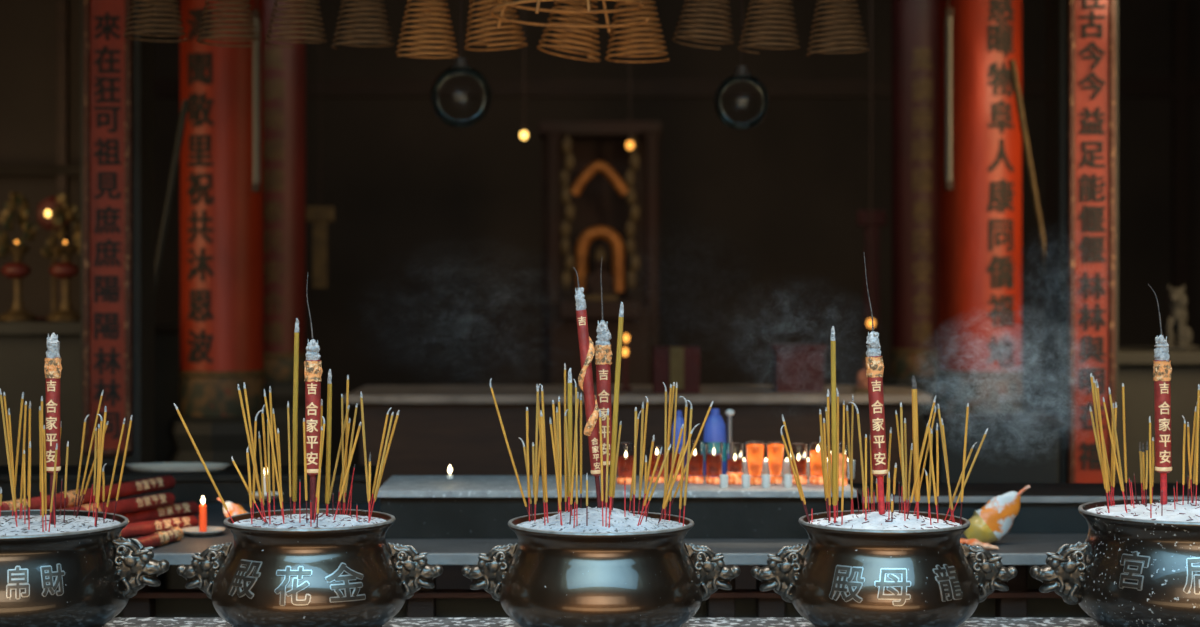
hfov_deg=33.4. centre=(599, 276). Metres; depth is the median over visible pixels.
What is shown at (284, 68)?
pillar
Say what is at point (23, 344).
stone plinth
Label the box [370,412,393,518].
incense stick
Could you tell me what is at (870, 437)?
incense stick
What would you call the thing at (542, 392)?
incense stick
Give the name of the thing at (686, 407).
incense stick
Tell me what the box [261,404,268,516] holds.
incense stick
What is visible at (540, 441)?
incense stick
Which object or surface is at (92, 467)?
incense stick
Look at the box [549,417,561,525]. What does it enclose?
incense stick
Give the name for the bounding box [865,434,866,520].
incense stick
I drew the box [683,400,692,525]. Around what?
incense stick
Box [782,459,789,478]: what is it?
candle
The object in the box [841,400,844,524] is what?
incense stick
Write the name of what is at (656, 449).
glass
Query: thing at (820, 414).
incense stick
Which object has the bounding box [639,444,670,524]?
incense stick
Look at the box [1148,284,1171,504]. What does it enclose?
rod
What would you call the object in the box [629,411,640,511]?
incense stick
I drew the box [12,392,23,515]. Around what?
incense stick
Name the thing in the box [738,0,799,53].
coil
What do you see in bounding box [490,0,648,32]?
coil
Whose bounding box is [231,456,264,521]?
incense stick
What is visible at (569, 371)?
incense stick
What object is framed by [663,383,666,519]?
incense stick
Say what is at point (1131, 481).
incense stick
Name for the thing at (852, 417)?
incense stick
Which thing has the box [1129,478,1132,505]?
incense stick
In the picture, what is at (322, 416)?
incense stick
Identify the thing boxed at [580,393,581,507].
incense stick
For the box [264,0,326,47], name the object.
coil
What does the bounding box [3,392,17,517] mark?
incense stick
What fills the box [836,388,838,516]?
incense stick
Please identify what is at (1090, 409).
incense stick
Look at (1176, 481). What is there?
incense stick
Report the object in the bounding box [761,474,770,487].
pot
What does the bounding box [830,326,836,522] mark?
incense stick
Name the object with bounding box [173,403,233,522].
incense stick
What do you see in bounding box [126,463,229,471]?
serving tray
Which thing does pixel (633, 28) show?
coil
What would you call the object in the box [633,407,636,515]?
incense stick
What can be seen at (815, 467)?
glass
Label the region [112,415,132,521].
incense stick
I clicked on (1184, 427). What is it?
incense stick
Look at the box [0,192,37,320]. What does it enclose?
floral ornament
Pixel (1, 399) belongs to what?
incense stick
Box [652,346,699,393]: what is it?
box
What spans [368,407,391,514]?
incense stick
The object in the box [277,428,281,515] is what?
incense stick
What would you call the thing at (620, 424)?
incense stick
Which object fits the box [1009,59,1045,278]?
leaning pole
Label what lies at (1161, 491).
incense stick
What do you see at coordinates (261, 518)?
crumbs
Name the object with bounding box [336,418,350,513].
incense stick
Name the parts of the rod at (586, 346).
ash crown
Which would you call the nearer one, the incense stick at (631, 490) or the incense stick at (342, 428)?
the incense stick at (342, 428)
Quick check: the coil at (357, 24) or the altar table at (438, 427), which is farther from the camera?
the altar table at (438, 427)
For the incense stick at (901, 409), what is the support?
in the ash at (875, 519)
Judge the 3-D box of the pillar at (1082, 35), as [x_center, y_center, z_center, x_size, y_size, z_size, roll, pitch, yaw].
[1.964,-0.390,8.132,0.239,3.980,0.316,0,0,0]
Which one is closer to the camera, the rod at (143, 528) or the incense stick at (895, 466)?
the incense stick at (895, 466)
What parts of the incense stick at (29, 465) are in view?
bamboo stem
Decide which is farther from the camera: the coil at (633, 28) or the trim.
the trim
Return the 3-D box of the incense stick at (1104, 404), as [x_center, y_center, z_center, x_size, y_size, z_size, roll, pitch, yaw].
[1.187,0.421,4.599,0.061,0.290,0.005,0,0,19]
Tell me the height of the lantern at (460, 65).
1.868 m
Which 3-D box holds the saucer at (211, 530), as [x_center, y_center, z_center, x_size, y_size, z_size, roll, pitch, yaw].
[-1.136,0.730,5.721,0.126,0.017,0.126,0,0,0]
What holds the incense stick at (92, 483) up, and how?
on the ash at (9, 530)
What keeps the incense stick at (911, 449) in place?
in the ash at (875, 519)
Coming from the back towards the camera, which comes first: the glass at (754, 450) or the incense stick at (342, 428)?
the glass at (754, 450)
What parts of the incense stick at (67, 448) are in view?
bamboo stem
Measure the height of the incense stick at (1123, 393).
0.318 m
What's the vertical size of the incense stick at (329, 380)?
0.366 m
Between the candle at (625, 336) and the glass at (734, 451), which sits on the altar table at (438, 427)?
the candle at (625, 336)
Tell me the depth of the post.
5.97 m
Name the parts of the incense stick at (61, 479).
bamboo stem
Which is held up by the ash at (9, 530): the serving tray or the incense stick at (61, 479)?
the incense stick at (61, 479)
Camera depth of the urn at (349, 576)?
4.44 m
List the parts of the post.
knob, stem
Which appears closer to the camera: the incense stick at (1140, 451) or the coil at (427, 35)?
the incense stick at (1140, 451)
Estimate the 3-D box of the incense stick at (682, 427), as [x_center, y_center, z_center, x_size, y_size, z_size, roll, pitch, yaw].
[0.162,0.462,4.601,0.068,0.250,0.006,0,0,27]
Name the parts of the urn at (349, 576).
beast head handle, beast head handle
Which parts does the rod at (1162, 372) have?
ash crown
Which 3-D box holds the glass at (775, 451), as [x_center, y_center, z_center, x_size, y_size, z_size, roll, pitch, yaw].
[0.509,0.540,5.800,0.058,0.120,0.058,0,0,0]
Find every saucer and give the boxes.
[182,526,224,535]
[255,491,282,499]
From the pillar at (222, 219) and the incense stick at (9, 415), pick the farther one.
the pillar at (222, 219)
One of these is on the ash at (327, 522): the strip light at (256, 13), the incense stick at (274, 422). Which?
the incense stick at (274, 422)
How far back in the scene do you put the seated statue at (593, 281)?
12.81 m
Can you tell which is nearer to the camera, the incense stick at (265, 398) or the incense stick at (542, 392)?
the incense stick at (265, 398)
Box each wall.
[0,0,80,316]
[155,0,1199,464]
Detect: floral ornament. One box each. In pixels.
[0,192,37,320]
[41,193,80,320]
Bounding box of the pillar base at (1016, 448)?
[923,414,1063,588]
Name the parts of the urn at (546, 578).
beast head handle, beast head handle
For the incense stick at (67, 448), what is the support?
on the ash at (9, 530)
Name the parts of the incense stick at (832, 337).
bamboo stem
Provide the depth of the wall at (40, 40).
10.08 m
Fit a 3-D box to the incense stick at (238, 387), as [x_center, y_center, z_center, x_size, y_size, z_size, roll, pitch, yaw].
[-0.793,0.414,4.569,0.071,0.340,0.007,0,0,-3]
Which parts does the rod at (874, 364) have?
ash crown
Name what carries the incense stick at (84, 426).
on the ash at (9, 530)
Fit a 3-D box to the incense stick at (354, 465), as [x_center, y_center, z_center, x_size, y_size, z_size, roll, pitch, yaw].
[-0.594,0.515,4.753,0.032,0.142,0.003,0,0,33]
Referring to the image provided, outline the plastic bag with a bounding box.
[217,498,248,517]
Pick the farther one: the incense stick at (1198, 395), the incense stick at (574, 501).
the incense stick at (1198, 395)
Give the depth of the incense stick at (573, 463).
4.50 m
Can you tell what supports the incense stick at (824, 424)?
in the ash at (875, 519)
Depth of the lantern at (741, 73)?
7.04 m
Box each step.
[0,465,379,502]
[848,483,1199,532]
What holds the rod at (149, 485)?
on the rod at (129, 505)
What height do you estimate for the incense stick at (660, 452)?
0.203 m
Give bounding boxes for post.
[725,409,733,442]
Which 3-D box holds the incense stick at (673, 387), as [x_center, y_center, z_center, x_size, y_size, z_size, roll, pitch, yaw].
[0.161,0.423,4.721,0.032,0.350,0.006,0,0,-6]
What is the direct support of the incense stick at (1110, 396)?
in the ash at (1117, 510)
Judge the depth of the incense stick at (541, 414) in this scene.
4.54 m
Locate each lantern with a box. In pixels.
[430,0,491,127]
[714,0,769,129]
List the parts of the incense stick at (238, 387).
bamboo stem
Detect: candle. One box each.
[199,496,206,531]
[263,470,267,494]
[447,465,452,478]
[619,348,630,391]
[620,334,631,388]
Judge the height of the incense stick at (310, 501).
0.082 m
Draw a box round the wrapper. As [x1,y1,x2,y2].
[960,538,998,549]
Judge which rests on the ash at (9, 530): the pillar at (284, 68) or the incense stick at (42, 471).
the incense stick at (42, 471)
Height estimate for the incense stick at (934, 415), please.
0.292 m
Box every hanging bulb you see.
[520,3,527,138]
[626,136,633,148]
[867,0,874,326]
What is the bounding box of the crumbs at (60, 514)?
[0,514,110,535]
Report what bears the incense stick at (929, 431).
in the ash at (875, 519)
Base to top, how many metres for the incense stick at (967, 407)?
0.307 m
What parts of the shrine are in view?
cornice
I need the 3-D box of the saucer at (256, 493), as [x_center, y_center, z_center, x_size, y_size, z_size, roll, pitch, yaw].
[-0.969,0.636,5.802,0.099,0.017,0.099,0,0,0]
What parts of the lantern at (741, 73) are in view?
hanging chain, globe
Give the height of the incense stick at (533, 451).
0.208 m
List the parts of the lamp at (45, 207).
bulb, stem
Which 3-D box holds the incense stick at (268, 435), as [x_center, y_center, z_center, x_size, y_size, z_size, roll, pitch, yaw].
[-0.755,0.451,4.561,0.005,0.272,0.029,0,0,-21]
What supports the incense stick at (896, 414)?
in the ash at (875, 519)
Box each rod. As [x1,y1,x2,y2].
[1,475,174,510]
[44,333,61,523]
[58,492,174,513]
[119,501,198,522]
[119,515,197,537]
[137,527,182,546]
[304,274,322,519]
[573,267,601,507]
[595,260,611,507]
[864,254,887,513]
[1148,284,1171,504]
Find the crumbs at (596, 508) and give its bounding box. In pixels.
[519,507,679,532]
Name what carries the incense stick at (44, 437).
on the ash at (9, 530)
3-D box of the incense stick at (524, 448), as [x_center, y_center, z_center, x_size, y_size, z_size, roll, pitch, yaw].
[-0.172,0.488,4.704,0.038,0.221,0.006,0,0,10]
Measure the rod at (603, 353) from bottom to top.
0.661 m
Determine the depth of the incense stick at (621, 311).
4.55 m
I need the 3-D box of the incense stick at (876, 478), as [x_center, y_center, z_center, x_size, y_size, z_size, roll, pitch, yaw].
[0.662,0.536,4.764,0.006,0.116,0.024,0,0,17]
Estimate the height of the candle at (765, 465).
0.062 m
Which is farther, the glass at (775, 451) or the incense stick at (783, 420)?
the glass at (775, 451)
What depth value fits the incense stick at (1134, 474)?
4.80 m
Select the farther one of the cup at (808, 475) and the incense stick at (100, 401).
the cup at (808, 475)
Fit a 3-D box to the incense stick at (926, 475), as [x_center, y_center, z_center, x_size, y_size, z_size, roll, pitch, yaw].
[0.744,0.511,4.534,0.027,0.154,0.006,0,0,-33]
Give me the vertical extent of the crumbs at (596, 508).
0.048 m
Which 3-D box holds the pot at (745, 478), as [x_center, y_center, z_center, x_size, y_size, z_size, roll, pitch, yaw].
[0.416,0.582,5.700,0.026,0.036,0.026,0,0,0]
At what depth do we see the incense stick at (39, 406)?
4.82 m
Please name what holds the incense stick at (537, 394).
on the ash at (594, 517)
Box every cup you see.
[743,459,747,474]
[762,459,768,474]
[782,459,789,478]
[807,459,809,478]
[848,459,854,478]
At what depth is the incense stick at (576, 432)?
4.49 m
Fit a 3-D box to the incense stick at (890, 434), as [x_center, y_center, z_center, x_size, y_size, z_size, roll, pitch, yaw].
[0.687,0.476,4.763,0.006,0.238,0.022,0,0,-36]
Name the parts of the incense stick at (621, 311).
bamboo stem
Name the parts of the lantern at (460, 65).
hanging chain, globe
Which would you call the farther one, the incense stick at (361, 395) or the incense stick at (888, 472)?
the incense stick at (361, 395)
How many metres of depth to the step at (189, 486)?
6.52 m
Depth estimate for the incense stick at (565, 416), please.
4.57 m
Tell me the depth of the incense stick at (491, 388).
4.68 m
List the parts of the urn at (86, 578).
beast head handle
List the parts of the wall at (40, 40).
post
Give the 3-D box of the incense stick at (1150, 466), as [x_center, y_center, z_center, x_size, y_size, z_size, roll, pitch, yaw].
[1.241,0.441,4.510,0.006,0.254,0.010,0,0,0]
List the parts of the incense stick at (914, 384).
bamboo stem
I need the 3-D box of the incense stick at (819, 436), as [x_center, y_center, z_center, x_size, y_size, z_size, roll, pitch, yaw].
[0.532,0.486,4.739,0.006,0.217,0.038,0,0,-31]
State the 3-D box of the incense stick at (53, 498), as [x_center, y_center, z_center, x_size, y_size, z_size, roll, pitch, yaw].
[-1.240,0.531,4.542,0.003,0.117,0.037,0,0,-7]
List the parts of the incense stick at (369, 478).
bamboo stem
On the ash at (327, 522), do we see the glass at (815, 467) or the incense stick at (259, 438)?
the incense stick at (259, 438)
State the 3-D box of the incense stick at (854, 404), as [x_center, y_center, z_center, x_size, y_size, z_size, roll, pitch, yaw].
[0.595,0.431,4.603,0.046,0.288,0.014,0,0,-11]
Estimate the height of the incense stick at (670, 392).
0.347 m
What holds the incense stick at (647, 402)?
in the ash at (594, 517)
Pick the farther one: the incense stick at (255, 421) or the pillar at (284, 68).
the pillar at (284, 68)
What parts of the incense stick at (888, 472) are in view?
bamboo stem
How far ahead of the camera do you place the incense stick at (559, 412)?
4.51 m
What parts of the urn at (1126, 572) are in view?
beast head handle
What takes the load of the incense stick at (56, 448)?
on the ash at (9, 530)
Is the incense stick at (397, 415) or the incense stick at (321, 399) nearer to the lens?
the incense stick at (321, 399)
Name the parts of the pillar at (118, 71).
carved frame, frame rail, carved frame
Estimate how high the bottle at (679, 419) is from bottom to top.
0.200 m
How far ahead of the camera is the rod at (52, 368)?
4.62 m
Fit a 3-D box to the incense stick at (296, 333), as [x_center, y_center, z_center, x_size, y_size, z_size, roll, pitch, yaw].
[-0.724,0.344,4.760,0.018,0.494,0.013,0,0,0]
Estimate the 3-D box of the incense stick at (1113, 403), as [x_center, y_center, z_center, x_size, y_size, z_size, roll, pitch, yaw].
[1.226,0.437,4.788,0.005,0.270,0.031,0,0,23]
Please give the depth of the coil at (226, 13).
6.44 m
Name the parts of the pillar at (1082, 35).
carved frame, carved frame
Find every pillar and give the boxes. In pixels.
[81,0,154,464]
[161,0,277,588]
[263,0,305,464]
[884,0,938,467]
[920,0,1023,482]
[1046,0,1117,482]
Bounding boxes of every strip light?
[252,0,259,191]
[945,0,952,189]
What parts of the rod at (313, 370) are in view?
ash crown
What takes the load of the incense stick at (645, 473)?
in the ash at (594, 517)
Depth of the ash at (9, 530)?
4.60 m
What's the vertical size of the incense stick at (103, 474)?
0.166 m
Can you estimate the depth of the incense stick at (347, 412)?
4.77 m
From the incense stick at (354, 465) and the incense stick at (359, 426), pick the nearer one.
the incense stick at (359, 426)
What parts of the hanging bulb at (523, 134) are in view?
cord, bulb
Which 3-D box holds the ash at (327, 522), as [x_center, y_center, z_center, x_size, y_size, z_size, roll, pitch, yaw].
[-0.667,0.559,4.600,0.362,0.019,0.362,0,0,-18]
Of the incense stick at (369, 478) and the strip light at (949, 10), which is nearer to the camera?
the incense stick at (369, 478)
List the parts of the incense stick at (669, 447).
bamboo stem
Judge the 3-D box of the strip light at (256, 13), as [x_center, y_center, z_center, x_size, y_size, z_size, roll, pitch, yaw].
[-1.548,-1.386,9.005,0.034,2.007,0.051,0,0,0]
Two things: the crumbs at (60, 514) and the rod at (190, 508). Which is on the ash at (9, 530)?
the crumbs at (60, 514)
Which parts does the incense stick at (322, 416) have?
bamboo stem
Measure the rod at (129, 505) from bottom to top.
0.045 m
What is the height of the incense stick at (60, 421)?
0.259 m
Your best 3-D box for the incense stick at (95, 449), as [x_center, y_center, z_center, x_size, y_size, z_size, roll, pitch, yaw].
[-1.212,0.481,4.798,0.006,0.240,0.030,0,0,0]
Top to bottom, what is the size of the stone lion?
0.303 m
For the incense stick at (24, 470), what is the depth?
4.61 m
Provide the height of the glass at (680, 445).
0.105 m
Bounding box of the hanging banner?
[306,0,333,287]
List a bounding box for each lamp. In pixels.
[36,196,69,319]
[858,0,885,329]
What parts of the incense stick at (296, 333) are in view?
bamboo stem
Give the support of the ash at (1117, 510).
in the urn at (1126, 572)
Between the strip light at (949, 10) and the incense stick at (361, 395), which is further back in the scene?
the strip light at (949, 10)
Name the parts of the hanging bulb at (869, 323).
cord, bulb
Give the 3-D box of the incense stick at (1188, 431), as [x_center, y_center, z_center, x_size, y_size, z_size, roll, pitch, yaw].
[1.360,0.440,4.611,0.007,0.214,0.040,0,0,32]
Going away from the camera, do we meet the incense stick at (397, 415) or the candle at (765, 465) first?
the incense stick at (397, 415)
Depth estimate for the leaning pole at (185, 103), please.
8.59 m
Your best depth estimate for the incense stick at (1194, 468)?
4.61 m
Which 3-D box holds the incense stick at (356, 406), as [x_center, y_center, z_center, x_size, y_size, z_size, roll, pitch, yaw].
[-0.596,0.444,4.750,0.054,0.293,0.006,0,0,36]
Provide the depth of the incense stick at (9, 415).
4.62 m
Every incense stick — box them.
[0,389,17,526]
[0,487,1,516]
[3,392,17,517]
[8,408,15,521]
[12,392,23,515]
[19,401,26,518]
[23,450,25,523]
[27,401,30,519]
[28,441,30,529]
[39,406,40,515]
[41,396,43,531]
[43,425,46,530]
[48,443,57,531]
[53,498,55,527]
[56,421,61,490]
[60,479,62,515]
[63,441,68,521]
[73,415,88,515]
[75,390,103,517]
[78,421,108,513]
[88,483,92,516]
[93,427,96,517]
[94,414,102,525]
[95,406,106,526]
[97,424,99,519]
[102,463,106,522]
[105,418,124,517]
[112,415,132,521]
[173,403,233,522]
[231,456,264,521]
[237,384,265,521]
[243,382,262,515]
[246,446,252,523]
[252,410,263,518]
[258,431,263,515]
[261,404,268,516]
[264,389,283,523]
[267,420,270,523]
[269,386,274,514]
[272,408,284,519]
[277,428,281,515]
[287,402,291,518]
[292,318,298,513]
[299,481,300,522]
[303,418,307,522]
[310,501,311,526]
[313,416,324,522]
[316,426,322,526]
[318,399,322,514]
[325,369,331,514]
[328,405,349,504]
[332,494,333,514]
[334,422,360,519]
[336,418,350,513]
[341,394,344,514]
[342,403,357,514]
[344,375,348,496]
[346,465,354,513]
[356,505,357,520]
[360,391,370,520]
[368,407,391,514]
[368,452,370,522]
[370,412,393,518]
[372,410,399,510]
[490,378,530,520]
[519,438,532,520]
[526,407,529,521]
[532,442,534,515]
[534,384,540,520]
[536,385,545,516]
[536,427,541,506]
[540,410,548,522]
[541,385,546,517]
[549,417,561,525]
[552,400,558,480]
[556,407,558,512]
[558,396,561,524]
[564,363,566,511]
[564,409,572,515]
[567,368,571,511]
[569,392,578,524]
[573,379,577,525]
[573,501,575,527]
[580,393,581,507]
[586,473,587,525]
[599,410,603,525]
[605,408,608,526]
[608,302,623,513]
[611,421,621,509]
[624,481,625,516]
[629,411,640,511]
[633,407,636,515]
[637,447,661,525]
[638,396,648,513]
[639,402,643,514]
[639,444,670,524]
[642,435,654,508]
[644,455,646,516]
[658,423,699,524]
[660,424,683,520]
[662,382,674,518]
[662,444,682,516]
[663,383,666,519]
[665,384,671,517]
[665,401,712,519]
[669,382,677,520]
[679,396,687,522]
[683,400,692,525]
[781,425,809,522]
[782,414,809,521]
[819,409,827,517]
[819,436,826,507]
[823,418,829,522]
[825,407,833,511]
[827,389,830,520]
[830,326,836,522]
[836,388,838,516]
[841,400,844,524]
[846,405,853,513]
[849,402,864,503]
[851,394,853,513]
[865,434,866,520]
[870,437,872,511]
[873,491,874,511]
[876,478,877,510]
[886,427,891,511]
[888,472,889,519]
[891,494,893,521]
[893,463,896,512]
[895,410,901,472]
[899,482,899,512]
[900,402,905,520]
[901,485,902,511]
[904,418,906,511]
[906,395,935,518]
[907,443,912,511]
[912,376,919,518]
[914,406,935,513]
[924,469,931,524]
[928,427,938,522]
[928,428,932,516]
[936,423,938,520]
[937,404,954,522]
[941,418,952,521]
[945,442,976,520]
[949,428,987,520]
[960,403,968,524]
[1089,406,1109,505]
[1090,373,1107,508]
[1093,376,1114,505]
[1095,379,1111,505]
[1096,381,1109,512]
[1103,397,1127,512]
[1108,387,1125,510]
[1111,403,1113,503]
[1112,402,1116,505]
[1122,383,1126,503]
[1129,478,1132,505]
[1131,481,1134,507]
[1134,474,1136,503]
[1139,443,1142,503]
[1142,443,1144,503]
[1145,442,1147,506]
[1149,416,1151,517]
[1152,437,1153,502]
[1161,491,1162,515]
[1176,481,1177,502]
[1182,415,1185,504]
[1187,422,1192,502]
[1187,476,1188,503]
[1189,406,1196,491]
[1193,405,1196,502]
[1195,384,1199,505]
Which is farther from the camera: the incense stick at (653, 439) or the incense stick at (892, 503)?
the incense stick at (653, 439)
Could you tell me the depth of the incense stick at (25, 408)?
4.67 m
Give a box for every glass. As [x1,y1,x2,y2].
[616,442,633,484]
[648,446,663,482]
[669,444,684,480]
[686,441,703,483]
[705,442,722,484]
[726,442,743,484]
[745,441,764,484]
[766,442,784,483]
[789,443,807,484]
[809,443,826,484]
[830,442,847,485]
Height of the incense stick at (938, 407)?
0.302 m
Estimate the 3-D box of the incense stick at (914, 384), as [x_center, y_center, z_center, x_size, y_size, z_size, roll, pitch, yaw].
[0.726,0.404,4.595,0.021,0.353,0.014,0,0,0]
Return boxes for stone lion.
[1165,285,1196,350]
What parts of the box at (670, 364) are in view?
cloth panel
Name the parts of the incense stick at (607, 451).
bamboo stem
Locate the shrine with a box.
[538,121,663,384]
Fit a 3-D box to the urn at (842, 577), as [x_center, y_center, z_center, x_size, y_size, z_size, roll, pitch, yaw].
[0.653,0.696,4.600,0.456,0.277,0.438,0,0,44]
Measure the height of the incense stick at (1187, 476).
0.087 m
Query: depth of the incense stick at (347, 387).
4.78 m
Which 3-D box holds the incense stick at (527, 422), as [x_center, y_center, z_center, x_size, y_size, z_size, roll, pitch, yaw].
[-0.169,0.452,4.697,0.007,0.292,0.026,0,0,-18]
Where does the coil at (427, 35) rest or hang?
hanging from the rail
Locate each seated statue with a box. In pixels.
[584,247,617,299]
[852,350,883,392]
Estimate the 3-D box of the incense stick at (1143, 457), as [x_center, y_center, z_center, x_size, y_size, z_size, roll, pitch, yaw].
[1.312,0.486,4.824,0.006,0.170,0.026,0,0,6]
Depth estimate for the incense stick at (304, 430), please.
4.55 m
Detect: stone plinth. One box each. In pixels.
[0,320,80,464]
[1118,346,1199,482]
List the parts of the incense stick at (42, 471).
bamboo stem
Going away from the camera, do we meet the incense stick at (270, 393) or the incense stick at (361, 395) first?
the incense stick at (361, 395)
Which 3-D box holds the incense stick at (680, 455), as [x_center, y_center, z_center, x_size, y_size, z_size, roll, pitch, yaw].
[0.170,0.492,4.732,0.069,0.210,0.006,0,0,-21]
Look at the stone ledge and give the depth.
4.83 m
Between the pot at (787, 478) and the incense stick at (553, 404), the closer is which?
the incense stick at (553, 404)
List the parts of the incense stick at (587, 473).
bamboo stem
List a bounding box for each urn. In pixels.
[0,509,169,626]
[177,508,442,626]
[461,511,740,626]
[751,510,1017,626]
[1029,498,1199,626]
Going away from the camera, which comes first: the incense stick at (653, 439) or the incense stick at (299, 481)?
the incense stick at (299, 481)
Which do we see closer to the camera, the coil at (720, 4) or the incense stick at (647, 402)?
the incense stick at (647, 402)
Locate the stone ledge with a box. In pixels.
[106,618,1096,626]
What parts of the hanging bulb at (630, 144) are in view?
bulb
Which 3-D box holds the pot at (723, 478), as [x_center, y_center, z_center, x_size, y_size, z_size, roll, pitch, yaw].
[0.353,0.582,5.700,0.026,0.036,0.026,0,0,0]
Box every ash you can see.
[0,515,119,535]
[232,513,386,527]
[517,508,685,532]
[810,511,959,529]
[1087,500,1199,521]
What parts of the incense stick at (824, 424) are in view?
bamboo stem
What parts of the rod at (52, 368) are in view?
ash crown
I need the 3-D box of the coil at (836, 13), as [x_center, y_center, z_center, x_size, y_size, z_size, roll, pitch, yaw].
[0.755,-1.071,6.349,0.196,0.738,0.199,0,0,45]
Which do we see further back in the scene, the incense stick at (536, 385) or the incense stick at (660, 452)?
the incense stick at (536, 385)
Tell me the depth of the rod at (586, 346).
4.63 m
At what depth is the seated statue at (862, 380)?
9.17 m
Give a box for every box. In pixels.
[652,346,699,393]
[769,344,826,391]
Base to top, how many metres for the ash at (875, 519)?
0.028 m
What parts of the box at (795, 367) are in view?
lid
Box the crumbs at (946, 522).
[811,510,956,528]
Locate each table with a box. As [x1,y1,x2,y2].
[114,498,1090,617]
[344,385,931,588]
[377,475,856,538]
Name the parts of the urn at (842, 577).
beast head handle, beast head handle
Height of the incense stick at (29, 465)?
0.228 m
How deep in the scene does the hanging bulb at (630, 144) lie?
12.29 m
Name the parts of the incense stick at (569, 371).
bamboo stem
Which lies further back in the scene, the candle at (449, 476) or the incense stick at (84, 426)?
the candle at (449, 476)
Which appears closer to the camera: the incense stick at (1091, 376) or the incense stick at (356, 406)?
the incense stick at (1091, 376)
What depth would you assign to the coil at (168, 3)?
6.44 m
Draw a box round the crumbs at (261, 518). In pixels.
[237,512,376,527]
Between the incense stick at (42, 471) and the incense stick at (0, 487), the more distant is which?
the incense stick at (0, 487)
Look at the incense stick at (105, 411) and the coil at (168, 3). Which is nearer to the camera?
the incense stick at (105, 411)
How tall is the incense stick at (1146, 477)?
0.181 m
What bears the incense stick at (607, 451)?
on the ash at (594, 517)
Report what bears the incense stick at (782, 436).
in the ash at (875, 519)
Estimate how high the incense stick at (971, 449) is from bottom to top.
0.209 m
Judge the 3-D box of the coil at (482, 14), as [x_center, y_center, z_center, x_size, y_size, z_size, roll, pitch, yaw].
[-0.322,-1.071,6.200,0.198,0.738,0.198,0,0,26]
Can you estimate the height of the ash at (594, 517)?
0.043 m
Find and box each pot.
[719,474,728,487]
[741,474,750,487]
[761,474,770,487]
[783,474,792,487]
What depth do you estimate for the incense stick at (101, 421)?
4.63 m
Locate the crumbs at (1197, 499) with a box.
[1096,499,1199,520]
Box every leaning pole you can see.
[155,99,188,297]
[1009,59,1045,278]
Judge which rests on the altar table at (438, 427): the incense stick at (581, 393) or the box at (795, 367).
the box at (795, 367)
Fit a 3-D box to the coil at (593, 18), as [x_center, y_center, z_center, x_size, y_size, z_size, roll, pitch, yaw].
[-0.096,-1.049,6.101,0.194,0.782,0.198,0,0,-25]
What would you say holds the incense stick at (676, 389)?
in the ash at (594, 517)
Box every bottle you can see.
[671,410,685,476]
[704,408,725,476]
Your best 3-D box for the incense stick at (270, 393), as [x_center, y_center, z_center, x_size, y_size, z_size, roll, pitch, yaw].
[-0.776,0.425,4.745,0.007,0.333,0.027,0,0,-38]
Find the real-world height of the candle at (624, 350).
0.202 m
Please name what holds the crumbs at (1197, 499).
on the ash at (1117, 510)
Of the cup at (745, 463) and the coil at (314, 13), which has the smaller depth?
the cup at (745, 463)
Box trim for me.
[155,0,1199,343]
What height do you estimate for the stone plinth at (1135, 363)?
1.262 m
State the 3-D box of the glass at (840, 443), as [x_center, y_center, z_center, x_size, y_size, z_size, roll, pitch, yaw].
[0.685,0.539,5.760,0.058,0.122,0.058,0,0,0]
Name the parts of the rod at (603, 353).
ash crown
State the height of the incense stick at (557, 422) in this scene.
0.288 m
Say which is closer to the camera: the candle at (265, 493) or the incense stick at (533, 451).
the incense stick at (533, 451)
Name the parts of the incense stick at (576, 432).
bamboo stem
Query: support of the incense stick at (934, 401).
in the ash at (875, 519)
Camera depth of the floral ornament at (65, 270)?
9.26 m
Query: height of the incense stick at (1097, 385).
0.331 m
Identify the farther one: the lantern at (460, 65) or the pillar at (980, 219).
the pillar at (980, 219)
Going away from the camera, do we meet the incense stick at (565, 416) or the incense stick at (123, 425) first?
the incense stick at (565, 416)
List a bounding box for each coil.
[124,0,186,41]
[197,0,258,46]
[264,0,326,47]
[331,0,393,48]
[396,0,458,58]
[464,0,527,50]
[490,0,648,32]
[537,0,600,61]
[605,1,668,62]
[672,0,733,49]
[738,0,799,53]
[806,0,868,56]
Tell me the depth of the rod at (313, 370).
4.56 m
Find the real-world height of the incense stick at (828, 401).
0.331 m
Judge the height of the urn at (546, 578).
0.274 m
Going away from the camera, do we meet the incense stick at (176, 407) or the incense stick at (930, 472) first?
the incense stick at (176, 407)
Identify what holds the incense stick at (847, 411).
in the ash at (875, 519)
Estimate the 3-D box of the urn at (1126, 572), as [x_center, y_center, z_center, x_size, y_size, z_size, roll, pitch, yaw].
[1.350,0.685,4.600,0.537,0.300,0.515,0,0,-44]
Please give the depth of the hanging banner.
12.59 m
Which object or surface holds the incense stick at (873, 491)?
in the ash at (875, 519)
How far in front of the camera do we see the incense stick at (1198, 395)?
4.59 m

